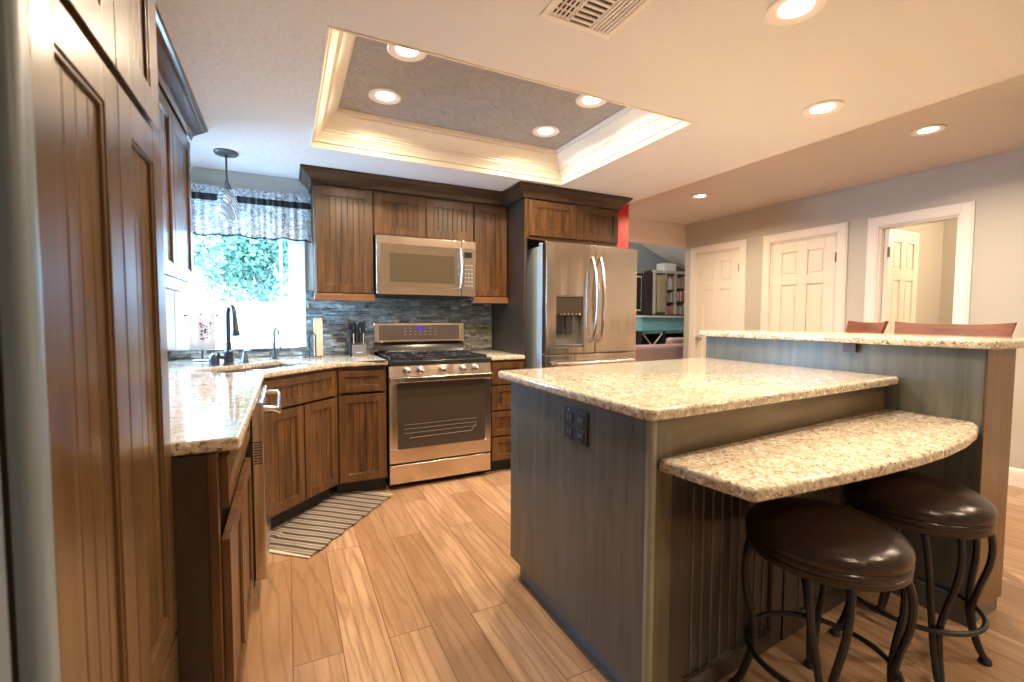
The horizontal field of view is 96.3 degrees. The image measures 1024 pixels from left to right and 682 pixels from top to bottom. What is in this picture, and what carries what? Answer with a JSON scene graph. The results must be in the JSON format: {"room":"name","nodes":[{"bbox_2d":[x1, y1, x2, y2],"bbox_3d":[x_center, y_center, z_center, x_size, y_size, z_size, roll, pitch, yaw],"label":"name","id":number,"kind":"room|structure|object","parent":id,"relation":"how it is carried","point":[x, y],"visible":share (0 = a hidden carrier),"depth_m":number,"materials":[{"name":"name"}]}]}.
{"room":"kitchen","nodes":[
{"label":"kitchen","id":0,"kind":"room"},
{"bbox_2d":[167,166,628,371],"bbox_3d":[-0.607,-0.295,4.067,4.045,2.600,0.150,-1,3,-26],"label":"wall","id":1,"kind":"structure","parent":0,"point":[199,175],"depth_m":3.41,"materials":[{"name":"tile"}]},
{"bbox_2d":[165,241,306,349],"bbox_3d":[-1.966,-0.513,3.291,0.880,1.135,0.016,-1,3,-26],"label":"trim","id":2,"kind":"structure","parent":1,"relation":"attached to","point":[301,287],"depth_m":3.46,"materials":[{"name":"white plastic"}]},
{"bbox_2d":[174,239,298,348],"bbox_3d":[-1.994,-0.486,3.349,0.770,1.075,0.070,-1,3,-26],"label":"window","id":3,"kind":"structure","parent":1,"relation":"in","point":[292,245],"depth_m":3.46,"materials":[{"name":"white plastic"}]},
{"bbox_2d":[174,346,298,350],"bbox_3d":[-1.969,0.053,3.321,0.770,0.010,0.055,-1,3,-26],"label":"trim","id":4,"kind":"structure","parent":1,"relation":"attached to","point":[283,346],"depth_m":3.34,"materials":[{"name":"white paint"}]},
{"bbox_2d":[167,290,491,358],"bbox_3d":[-1.275,-0.147,3.648,2.432,0.494,0.021,-1,3,-26],"label":"backsplash","id":5,"kind":"structure","parent":1,"relation":"attached to","point":[481,324],"depth_m":3.71,"materials":[{"name":"grey tile"}]},
{"bbox_2d":[312,183,374,300],"bbox_3d":[-1.274,-0.707,3.442,0.416,0.817,0.340,-1,3,-26],"label":"upper cabinet","id":6,"kind":"object","parent":1,"relation":"attached to","point":[342,217],"visible":1,"depth_m":3.30,"materials":[{"name":"brown wood"}]},
{"bbox_2d":[299,164,632,210],"bbox_3d":[-0.259,-1.168,3.624,2.660,0.093,0.521,-1,3,-18],"label":"crown molding","id":7,"kind":"structure","parent":6,"relation":"attached to","point":[309,175],"depth_m":3.55,"materials":[{"name":"brown wood"}]},
{"bbox_2d":[372,190,472,241],"bbox_3d":[-0.737,-0.965,3.698,0.788,0.325,0.330,-1,3,-26],"label":"upper cabinet","id":8,"kind":"object","parent":1,"relation":"attached to","point":[394,214],"visible":0.96,"depth_m":3.54,"materials":[{"name":"brown wood"}]},
{"bbox_2d":[373,234,475,299],"bbox_3d":[-0.706,-0.567,3.654,0.778,0.451,0.426,-1,3,-26],"label":"microwave","id":9,"kind":"object","parent":8,"relation":"attached to","point":[403,267],"visible":1,"depth_m":3.51,"materials":[{"name":"silver metal"}]},
{"bbox_2d":[469,203,507,303],"bbox_3d":[-0.247,-0.729,3.947,0.317,0.817,0.340,-1,3,-26],"label":"upper cabinet","id":10,"kind":"object","parent":1,"relation":"attached to","point":[489,221],"visible":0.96,"depth_m":3.81,"materials":[{"name":"brown wood"}]},
{"bbox_2d":[338,36,626,149],"bbox_3d":[-0.131,-1.369,2.577,1.835,0.020,1.325,-1,3,-26],"label":"ceiling","id":11,"kind":"structure","parent":0,"point":[435,91],"depth_m":2.59,"materials":[{"name":"beige paint"}]},
{"bbox_2d":[368,88,401,104],"bbox_3d":[-0.704,-1.354,2.543,0.180,0.009,0.180,-1,3,-26],"label":"recessed light","id":12,"kind":"object","parent":11,"relation":"in","point":[382,97],"visible":1,"depth_m":2.54,"materials":[{"name":"white glass"}]},
{"bbox_2d":[387,44,426,61],"bbox_3d":[-0.481,-1.330,2.102,0.180,0.009,0.180,-1,3,-26],"label":"recessed light","id":13,"kind":"object","parent":11,"relation":"in","point":[403,54],"visible":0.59,"depth_m":2.13,"materials":[{"name":"white glass"}]},
{"bbox_2d":[532,125,559,136],"bbox_3d":[0.222,-1.374,3.010,0.180,0.009,0.180,-1,3,-26],"label":"recessed light","id":14,"kind":"object","parent":11,"relation":"in","point":[546,131],"visible":1,"depth_m":3.00,"materials":[{"name":"white glass"}]},
{"bbox_2d":[575,95,606,107],"bbox_3d":[0.447,-1.351,2.576,0.180,0.009,0.180,-1,3,-26],"label":"recessed light","id":15,"kind":"object","parent":11,"relation":"in","point":[584,101],"visible":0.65,"depth_m":2.59,"materials":[{"name":"white glass"}]},
{"bbox_2d":[155,0,1023,207],"bbox_3d":[0.499,-1.197,1.226,3.555,0.217,7.070,-1,3,-26],"label":"ceiling","id":16,"kind":"structure","parent":0,"point":[251,68],"depth_m":1.86,"materials":[{"name":"white paint"}]},
{"bbox_2d":[213,148,238,221],"bbox_3d":[-1.791,-0.971,2.882,0.136,0.425,0.136,-1,3,-26],"label":"pendant lamp","id":17,"kind":"object","parent":16,"relation":"hanging from","point":[227,153],"visible":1,"depth_m":2.87,"materials":[{"name":"grey glass"}]},
{"bbox_2d":[310,25,693,184],"bbox_3d":[-0.131,-1.258,2.583,1.795,0.201,1.285,-1,3,-26],"label":"trim","id":18,"kind":"structure","parent":16,"relation":"attached to","point":[631,129],"depth_m":2.90,"materials":[{"name":"beige paint"}]},
{"bbox_2d":[539,0,652,38],"bbox_3d":[0.284,-1.099,1.493,0.290,0.008,0.280,-1,3,-26],"label":"ceiling vent","id":19,"kind":"object","parent":16,"relation":"in","point":[601,18],"visible":1,"depth_m":1.54,"materials":[{"name":"white metal"}]},
{"bbox_2d":[765,0,828,25],"bbox_3d":[0.937,-1.096,1.514,0.180,0.009,0.180,-1,3,-26],"label":"recessed light","id":20,"kind":"object","parent":16,"relation":"in","point":[793,12],"visible":1,"depth_m":1.52,"materials":[{"name":"white"}]},
{"bbox_2d":[801,100,844,117],"bbox_3d":[1.516,-1.132,2.239,0.180,0.009,0.180,-1,3,-26],"label":"recessed light","id":21,"kind":"object","parent":16,"relation":"in","point":[829,107],"visible":1,"depth_m":2.23,"materials":[{"name":"white glass"}]},
{"bbox_2d":[243,468,1023,681],"bbox_3d":[2.539,1.059,4.269,10.115,0.100,10.500,-1,3,-26],"label":"floor","id":22,"kind":"structure","parent":0,"point":[426,585],"depth_m":1.87,"materials":[{"name":"brown wood"}]},
{"bbox_2d":[0,475,11,681],"bbox_3d":[-0.616,0.252,0.118,0.510,1.880,0.572,-1,3,-26],"label":"wall","id":23,"kind":"structure","parent":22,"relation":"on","point":[5,659],"depth_m":0.44,"materials":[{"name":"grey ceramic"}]},
{"bbox_2d":[0,0,178,681],"bbox_3d":[-0.883,0.060,0.660,0.517,2.244,0.638,-1,3,-26],"label":"pantry cabinet","id":24,"kind":"object","parent":22,"relation":"on","point":[86,467],"visible":1,"depth_m":0.64,"materials":[{"name":"brown wood"}]},
{"bbox_2d":[171,422,253,681],"bbox_3d":[-1.156,0.703,1.368,0.620,0.885,0.800,-1,3,-26],"label":"base cabinet","id":25,"kind":"object","parent":22,"relation":"on","point":[212,494],"visible":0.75,"depth_m":1.12,"materials":[{"name":"brown wood"}]},
{"bbox_2d":[168,353,387,456],"bbox_3d":[-1.203,0.192,2.293,1.385,0.034,2.545,-1,3,-26],"label":"countertop","id":26,"kind":"structure","parent":25,"relation":"on","point":[211,410],"depth_m":1.77,"materials":[{"name":"stone"}]},
{"bbox_2d":[183,313,218,361],"bbox_3d":[-2.054,-0.028,3.038,0.170,0.321,0.124,0,3,-12],"label":"towel stand","id":27,"kind":"object","parent":26,"relation":"on","point":[202,359],"visible":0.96,"depth_m":3.02,"materials":[{"name":"grey metal"}]},
{"bbox_2d":[187,314,215,349],"bbox_3d":[-2.054,-0.061,3.036,0.036,0.236,0.148,3,4,44],"label":"hand towel","id":28,"kind":"object","parent":27,"relation":"hanging from","point":[201,328],"visible":1,"depth_m":3.02,"materials":[{"name":"white fabric"}]},
{"bbox_2d":[209,353,219,365],"bbox_3d":[-1.800,0.109,2.774,0.056,0.076,0.056,-1,3,-26],"label":"soap dispenser","id":29,"kind":"object","parent":26,"relation":"on","point":[213,359],"visible":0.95,"depth_m":2.75,"materials":[{"name":"grey metal"}]},
{"bbox_2d":[217,303,239,364],"bbox_3d":[-1.700,-0.040,2.783,0.148,0.374,0.099,1,3,10],"label":"kitchen faucet","id":30,"kind":"object","parent":26,"relation":"on","point":[228,358],"visible":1,"depth_m":2.79,"materials":[{"name":"black metal"}]},
{"bbox_2d":[241,349,250,362],"bbox_3d":[-1.703,0.096,2.933,0.067,0.088,0.044,2,3,31],"label":"soap dispenser","id":31,"kind":"object","parent":26,"relation":"on","point":[244,355],"visible":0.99,"depth_m":2.93,"materials":[{"name":"grey metal"}]},
{"bbox_2d":[222,365,288,372],"bbox_3d":[-1.516,0.285,2.766,0.376,0.200,0.656,1,3,19],"label":"sink","id":32,"kind":"object","parent":26,"relation":"in","point":[278,366],"visible":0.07,"depth_m":2.90,"materials":[{"name":"silver metal"}]},
{"bbox_2d":[222,369,257,372],"bbox_3d":[-1.556,0.291,2.647,0.376,0.200,0.406,1,3,19],"label":"basin","id":33,"kind":"object","parent":32,"relation":"in","point":[246,370],"depth_m":2.84,"materials":[{"name":"silver metal"}]},
{"bbox_2d":[253,365,288,369],"bbox_3d":[-1.450,0.250,2.958,0.376,0.150,0.246,1,3,19],"label":"basin","id":34,"kind":"object","parent":32,"relation":"in","point":[279,366],"depth_m":3.04,"materials":[{"name":"silver metal"}]},
{"bbox_2d":[271,328,280,358],"bbox_3d":[-1.637,0.016,3.200,0.083,0.219,0.053,1,3,21],"label":"filter faucet","id":35,"kind":"object","parent":26,"relation":"on","point":[274,356],"visible":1,"depth_m":3.19,"materials":[{"name":"grey metal"}]},
{"bbox_2d":[303,333,321,357],"bbox_3d":[-1.442,0.030,3.311,0.123,0.180,0.067,-1,3,-26],"label":"wire holder","id":36,"kind":"object","parent":26,"relation":"on","point":[310,333],"visible":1,"depth_m":3.28,"materials":[{"name":"black"}]},
{"bbox_2d":[313,318,322,356],"bbox_3d":[-1.443,-0.028,3.417,0.062,0.285,0.140,-1,3,-23],"label":"cutting board","id":37,"kind":"object","parent":26,"relation":"on","point":[317,322],"visible":0.91,"depth_m":3.35,"materials":[{"name":"brown wood"}]},
{"bbox_2d":[348,321,366,355],"bbox_3d":[-1.179,-0.020,3.486,0.132,0.265,0.116,-1,3,-23],"label":"knife block","id":38,"kind":"object","parent":26,"relation":"on","point":[357,346],"visible":0.99,"depth_m":3.46,"materials":[{"name":"grey"}]},
{"bbox_2d":[245,383,281,586],"bbox_3d":[-1.400,0.671,2.047,0.682,0.875,0.600,-1,3,-26],"label":"dishwasher","id":39,"kind":"object","parent":22,"relation":"on","point":[258,449],"visible":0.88,"depth_m":1.90,"materials":[{"name":"silver metal"}]},
{"bbox_2d":[263,368,337,528],"bbox_3d":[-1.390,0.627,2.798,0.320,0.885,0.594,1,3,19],"label":"base cabinet","id":40,"kind":"object","parent":22,"relation":"on","point":[303,438],"visible":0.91,"depth_m":2.73,"materials":[{"name":"brown wood"}]},
{"bbox_2d":[269,491,392,558],"bbox_3d":[-1.101,1.061,2.766,0.397,0.022,0.858,1,3,14],"label":"rug","id":41,"kind":"object","parent":22,"relation":"on","point":[306,534],"visible":0.96,"depth_m":2.68,"materials":[{"name":"grey fabric"}]},
{"bbox_2d":[335,366,386,493],"bbox_3d":[-1.151,0.597,3.389,0.322,0.885,0.660,-1,3,-26],"label":"base cabinet","id":42,"kind":"object","parent":22,"relation":"on","point":[361,391],"visible":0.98,"depth_m":3.10,"materials":[{"name":"brown wood"}]},
{"bbox_2d":[373,322,492,485],"bbox_3d":[-0.636,0.429,3.598,0.769,1.142,0.670,-1,3,-26],"label":"gas range","id":43,"kind":"object","parent":22,"relation":"on","point":[438,394],"visible":0.99,"depth_m":3.36,"materials":[{"name":"silver metal"}]},
{"bbox_2d":[375,352,490,365],"bbox_3d":[-0.627,0.136,3.568,0.769,0.032,0.586,-1,3,-26],"label":"cooktop","id":44,"kind":"object","parent":43,"relation":"in","point":[413,358],"depth_m":3.39,"materials":[{"name":"black metal"}]},
{"bbox_2d":[486,359,522,471],"bbox_3d":[-0.175,0.576,3.875,0.286,0.885,0.650,-1,3,-26],"label":"base cabinet","id":45,"kind":"object","parent":22,"relation":"on","point":[500,453],"visible":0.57,"depth_m":3.57,"materials":[{"name":"brown wood"}]},
{"bbox_2d":[465,350,524,360],"bbox_3d":[-0.166,0.115,3.840,0.286,0.034,0.634,-1,3,-26],"label":"countertop","id":46,"kind":"structure","parent":45,"relation":"on","point":[493,354],"depth_m":3.61,"materials":[{"name":"stone"}]},
{"bbox_2d":[492,198,618,368],"bbox_3d":[0.366,-0.068,4.113,0.912,2.150,0.660,-1,3,-26],"label":"refrigerator surround","id":47,"kind":"object","parent":22,"relation":"on","point":[530,222],"visible":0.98,"depth_m":3.76,"materials":[{"name":"brown wood"}]},
{"bbox_2d":[526,241,636,368],"bbox_3d":[0.508,0.111,4.049,0.893,1.800,0.867,-1,3,-26],"label":"refrigerator","id":48,"kind":"object","parent":22,"relation":"on","point":[581,298],"visible":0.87,"depth_m":3.68,"materials":[{"name":"silver metal"}]},
{"bbox_2d":[629,337,682,361],"bbox_3d":[2.510,0.384,7.713,2.500,0.890,0.900,-1,3,-26],"label":"sofa","id":49,"kind":"object","parent":22,"relation":"on","point":[673,347],"visible":0.12,"depth_m":7.12,"materials":[{"name":"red fabric"}]},
{"bbox_2d":[665,337,682,343],"bbox_3d":[2.757,0.136,7.676,0.420,0.390,0.160,-1,3,-26],"label":"cushion","id":50,"kind":"object","parent":49,"relation":"on","point":[676,340],"depth_m":7.57,"materials":[{"name":"pink fabric"}]},
{"bbox_2d":[636,316,683,344],"bbox_3d":[3.067,0.104,9.580,1.360,1.259,0.520,-1,3,-26],"label":"console","id":51,"kind":"object","parent":22,"relation":"on","point":[649,329],"visible":0.41,"depth_m":9.37,"materials":[{"name":"teal wood"}]},
{"bbox_2d":[643,270,652,315],"bbox_3d":[2.746,-0.981,9.397,0.245,0.917,0.100,-1,3,-26],"label":"speaker","id":52,"kind":"object","parent":51,"relation":"on","point":[648,275],"visible":1,"depth_m":9.35},
{"bbox_2d":[643,270,684,315],"bbox_3d":[3.265,-1.000,9.719,0.960,0.930,0.360,-1,3,-26],"label":"hutch","id":53,"kind":"object","parent":51,"relation":"on","point":[676,274],"visible":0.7,"depth_m":9.61,"materials":[{"name":"grey wood"}]},
{"bbox_2d":[657,275,665,311],"bbox_3d":[3.062,-0.970,9.419,0.170,0.740,0.060,-1,3,-26],"label":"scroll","id":54,"kind":"object","parent":53,"relation":"hanging from","point":[661,280],"visible":1,"depth_m":9.39,"materials":[{"name":"beige"}]},
{"bbox_2d":[656,263,675,270],"bbox_3d":[3.253,-1.544,9.672,0.320,0.158,0.240,-1,3,-26],"label":"storage box","id":55,"kind":"object","parent":53,"relation":"on","point":[663,266],"visible":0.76,"depth_m":9.57,"materials":[{"name":"white paper"}]},
{"bbox_2d":[510,336,1015,681],"bbox_3d":[0.980,0.564,2.110,1.769,1.102,1.322,-1,3,-26],"label":"kitchen island","id":56,"kind":"object","parent":22,"relation":"on","point":[640,563],"visible":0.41,"depth_m":1.65,"materials":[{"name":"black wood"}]},
{"bbox_2d":[566,411,572,423],"bbox_3d":[0.208,0.276,1.666,0.003,0.040,0.044,-1,3,-26],"label":"socket","id":57,"kind":"object","parent":56,"relation":"attached to","point":[569,414],"depth_m":1.66,"materials":[{"name":"grey plastic"}]},
{"bbox_2d":[566,425,572,437],"bbox_3d":[0.208,0.329,1.669,0.003,0.040,0.044,-1,3,-26],"label":"socket","id":58,"kind":"object","parent":56,"relation":"attached to","point":[569,428],"depth_m":1.66,"materials":[{"name":"grey plastic"}]},
{"bbox_2d":[564,406,587,446],"bbox_3d":[0.227,0.302,1.638,0.007,0.118,0.144,-1,3,-26],"label":"outlet plate","id":59,"kind":"object","parent":56,"relation":"attached to","point":[575,417],"depth_m":1.63,"materials":[{"name":"black plastic"}]},
{"bbox_2d":[576,429,583,442],"bbox_3d":[0.239,0.333,1.606,0.003,0.040,0.044,-1,3,-26],"label":"socket","id":60,"kind":"object","parent":56,"relation":"attached to","point":[579,432],"depth_m":1.61,"materials":[{"name":"grey plastic"}]},
{"bbox_2d":[577,414,583,427],"bbox_3d":[0.239,0.280,1.603,0.003,0.040,0.044,-1,3,-26],"label":"socket","id":61,"kind":"object","parent":56,"relation":"attached to","point":[580,417],"depth_m":1.60,"materials":[{"name":"grey plastic"}]},
{"bbox_2d":[498,357,898,421],"bbox_3d":[0.810,0.165,2.114,1.524,0.036,1.156,-1,3,-26],"label":"island countertop","id":62,"kind":"structure","parent":56,"relation":"on","point":[658,390],"depth_m":1.79,"materials":[{"name":"stone"}]},
{"bbox_2d":[659,409,978,502],"bbox_3d":[1.146,0.346,1.530,1.478,0.036,0.382,-2,3,-31],"label":"island countertop","id":63,"kind":"structure","parent":56,"relation":"attached to","point":[874,444],"depth_m":1.36,"materials":[{"name":"stone"}]},
{"bbox_2d":[699,330,1023,349],"bbox_3d":[1.782,-0.022,2.477,0.615,0.035,1.395,-1,3,-26],"label":"island countertop","id":64,"kind":"structure","parent":56,"relation":"on","point":[923,340],"depth_m":2.12,"materials":[{"name":"stone"}]},
{"bbox_2d":[728,497,917,681],"bbox_3d":[0.937,0.832,1.395,0.419,0.640,0.419,0,3,-13],"label":"backless stool","id":65,"kind":"object","parent":22,"relation":"on","point":[826,543],"visible":1,"depth_m":1.27,"materials":[{"name":"black leather"}]},
{"bbox_2d":[845,321,888,332],"bbox_3d":[2.330,0.457,3.284,0.457,1.204,0.359,0,3,2],"label":"bar chair","id":66,"kind":"object","parent":22,"relation":"on","point":[852,326],"visible":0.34,"depth_m":3.27,"materials":[{"name":"red wood"}]},
{"bbox_2d":[830,471,998,681],"bbox_3d":[1.464,0.819,1.682,0.419,0.640,0.419,-1,3,-29],"label":"backless stool","id":67,"kind":"object","parent":22,"relation":"on","point":[927,505],"visible":0.74,"depth_m":1.54,"materials":[{"name":"black leather"}]},
{"bbox_2d":[894,321,1016,336],"bbox_3d":[2.198,0.502,2.424,0.457,1.204,0.499,-1,3,-26],"label":"bar chair","id":68,"kind":"object","parent":22,"relation":"on","point":[1003,329],"visible":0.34,"depth_m":2.46,"materials":[{"name":"red wood"}]},
{"bbox_2d":[628,242,684,315],"bbox_3d":[1.778,-1.051,9.250,6.600,3.590,0.100,-1,3,-26],"label":"wall","id":69,"kind":"structure","parent":0,"point":[647,259],"depth_m":9.68,"materials":[{"name":"grey paint"}]},
{"bbox_2d":[636,273,642,313],"bbox_3d":[2.585,-0.988,9.537,0.300,0.840,0.066,-1,3,-26],"label":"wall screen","id":70,"kind":"object","parent":69,"relation":"attached to","point":[639,295],"visible":0.53,"depth_m":9.54,"materials":[{"name":"black plastic"}]},
{"bbox_2d":[628,218,685,352],"bbox_3d":[3.505,-0.419,6.765,5.720,2.600,0.120,-1,3,-26],"label":"wall","id":71,"kind":"structure","parent":0,"point":[641,231],"depth_m":5.84,"materials":[{"name":"beige paint"}]},
{"bbox_2d":[641,244,685,270],"bbox_3d":[2.444,-1.912,7.857,6.600,1.800,2.900,-1,3,-26],"label":"ceiling","id":72,"kind":"structure","parent":0,"point":[674,255],"depth_m":9.58,"materials":[{"name":"white paint"}]},
{"bbox_2d":[629,74,1023,224],"bbox_3d":[3.936,-1.374,2.985,4.170,0.020,7.200,-1,3,-26],"label":"ceiling","id":73,"kind":"structure","parent":0,"point":[988,120],"depth_m":3.50,"materials":[{"name":"grey paint"}]},
{"bbox_2d":[690,194,709,198],"bbox_3d":[1.886,-1.451,4.601,0.180,0.009,0.180,-1,3,-26],"label":"recessed light","id":74,"kind":"object","parent":73,"relation":"in","point":[696,196],"visible":1,"depth_m":4.61,"materials":[{"name":"white glass"}]},
{"bbox_2d":[910,124,946,135],"bbox_3d":[2.693,-1.362,2.970,0.180,0.009,0.180,-1,3,-26],"label":"recessed light","id":75,"kind":"object","parent":73,"relation":"in","point":[931,129],"visible":1,"depth_m":2.96,"materials":[{"name":"white glass"}]},
{"bbox_2d":[683,148,1023,469],"bbox_3d":[3.910,-0.219,2.962,0.120,2.600,7.070,-1,3,-26],"label":"wall","id":76,"kind":"structure","parent":0,"point":[995,182],"depth_m":3.74,"materials":[{"name":"grey paint"}]},
{"bbox_2d":[695,250,738,357],"bbox_3d":[2.507,-0.078,5.659,0.097,2.010,0.606,-1,3,-26],"label":"door","id":77,"kind":"structure","parent":76,"relation":"in","point":[718,273],"depth_m":5.64,"materials":[{"name":"beige paint"}]},
{"bbox_2d":[688,239,747,357],"bbox_3d":[2.557,-0.128,5.688,0.144,2.123,0.806,-1,3,-26],"label":"trim","id":78,"kind":"structure","parent":76,"relation":"attached to","point":[741,245],"depth_m":5.67,"materials":[{"name":"white paint"}]},
{"bbox_2d":[771,235,836,331],"bbox_3d":[2.963,-0.028,4.734,0.097,2.010,0.651,-1,3,-26],"label":"door","id":79,"kind":"structure","parent":76,"relation":"in","point":[803,273],"depth_m":4.69,"materials":[{"name":"beige paint"}]},
{"bbox_2d":[760,222,848,331],"bbox_3d":[3.014,-0.078,4.763,0.144,2.123,0.851,-1,3,-26],"label":"trim","id":80,"kind":"structure","parent":76,"relation":"attached to","point":[841,230],"depth_m":4.53,"materials":[{"name":"white paint"}]},
{"bbox_2d":[881,228,919,333],"bbox_3d":[3.573,0.002,4.210,0.542,2.010,0.097,-1,3,-26],"label":"door","id":81,"kind":"structure","parent":76,"relation":"in","point":[901,248],"depth_m":4.17,"materials":[{"name":"beige paint"}]},
{"bbox_2d":[863,201,975,323],"bbox_3d":[3.433,-0.032,3.912,0.144,2.123,0.721,-1,3,-26],"label":"trim","id":82,"kind":"structure","parent":76,"relation":"attached to","point":[964,213],"depth_m":3.75,"materials":[{"name":"white paint"}]},
{"bbox_2d":[1008,467,1023,488],"bbox_3d":[3.966,1.026,2.753,0.014,0.135,1.925,-1,3,-26],"label":"baseboard","id":83,"kind":"structure","parent":76,"relation":"attached to","point":[1016,475],"depth_m":3.34,"materials":[{"name":"white paint"}]},
{"bbox_2d":[895,220,957,323],"bbox_3d":[4.603,-0.223,4.046,2.080,2.500,2.200,-1,3,-26],"label":"wall","id":84,"kind":"structure","parent":0,"point":[937,241],"depth_m":5.27,"materials":[{"name":"grey paint"}]},
{"bbox_3d":[-1.058,-0.097,0.243,0.150,2.600,6.580,-1,3,-26],"label":"wall","id":85,"kind":"structure","parent":0,"visible":0},
{"bbox_2d":[153,86,196,294],"bbox_3d":[-1.651,-0.632,1.978,0.340,0.817,0.888,-1,3,-26],"label":"upper cabinet","id":86,"kind":"object","parent":85,"relation":"attached to","point":[174,144],"visible":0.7,"depth_m":2.07,"materials":[{"name":"brown wood"}]},
{"bbox_2d":[155,3,207,140],"bbox_3d":[-1.466,-1.070,1.660,0.398,0.093,1.753,-1,3,-26],"label":"crown molding","id":87,"kind":"structure","parent":86,"relation":"on","point":[173,83],"depth_m":1.95,"materials":[{"name":"brown wood"}]},
{"bbox_3d":[-1.931,-0.993,3.236,0.943,0.017,0.018,-1,3,-26],"label":"curtain rod","id":88,"kind":"object","parent":85,"relation":"attached to","visible":0},
{"bbox_2d":[191,182,310,242],"bbox_3d":[-1.924,-0.900,3.223,0.935,0.356,0.032,-1,3,-26],"label":"valance","id":89,"kind":"object","parent":88,"relation":"hanging from","point":[269,215],"visible":0.73,"depth_m":3.27,"materials":[{"name":"fabric"}]},
{"label":"outside","id":90,"kind":"structure","parent":0,"visible":0},
{"bbox_3d":[-7.435,0.884,7.532,11.280,0.130,12.020,-1,3,-26],"label":"ground","id":91,"kind":"structure","parent":90,"visible":0},
{"bbox_2d":[183,302,289,342],"bbox_3d":[-4.635,0.249,5.179,8.250,1.405,0.230,-1,3,-26],"label":"wall","id":92,"kind":"structure","parent":91,"relation":"on","point":[257,322],"depth_m":5.73,"materials":[{"name":"white paint"}]},
{"bbox_2d":[193,234,289,302],"bbox_3d":[-4.564,-0.982,7.892,1.909,3.594,2.310,-2,4,-35],"label":"tree","id":93,"kind":"object","parent":91,"relation":"on","point":[241,256],"visible":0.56,"depth_m":7.47,"materials":[{"name":"green plant"}]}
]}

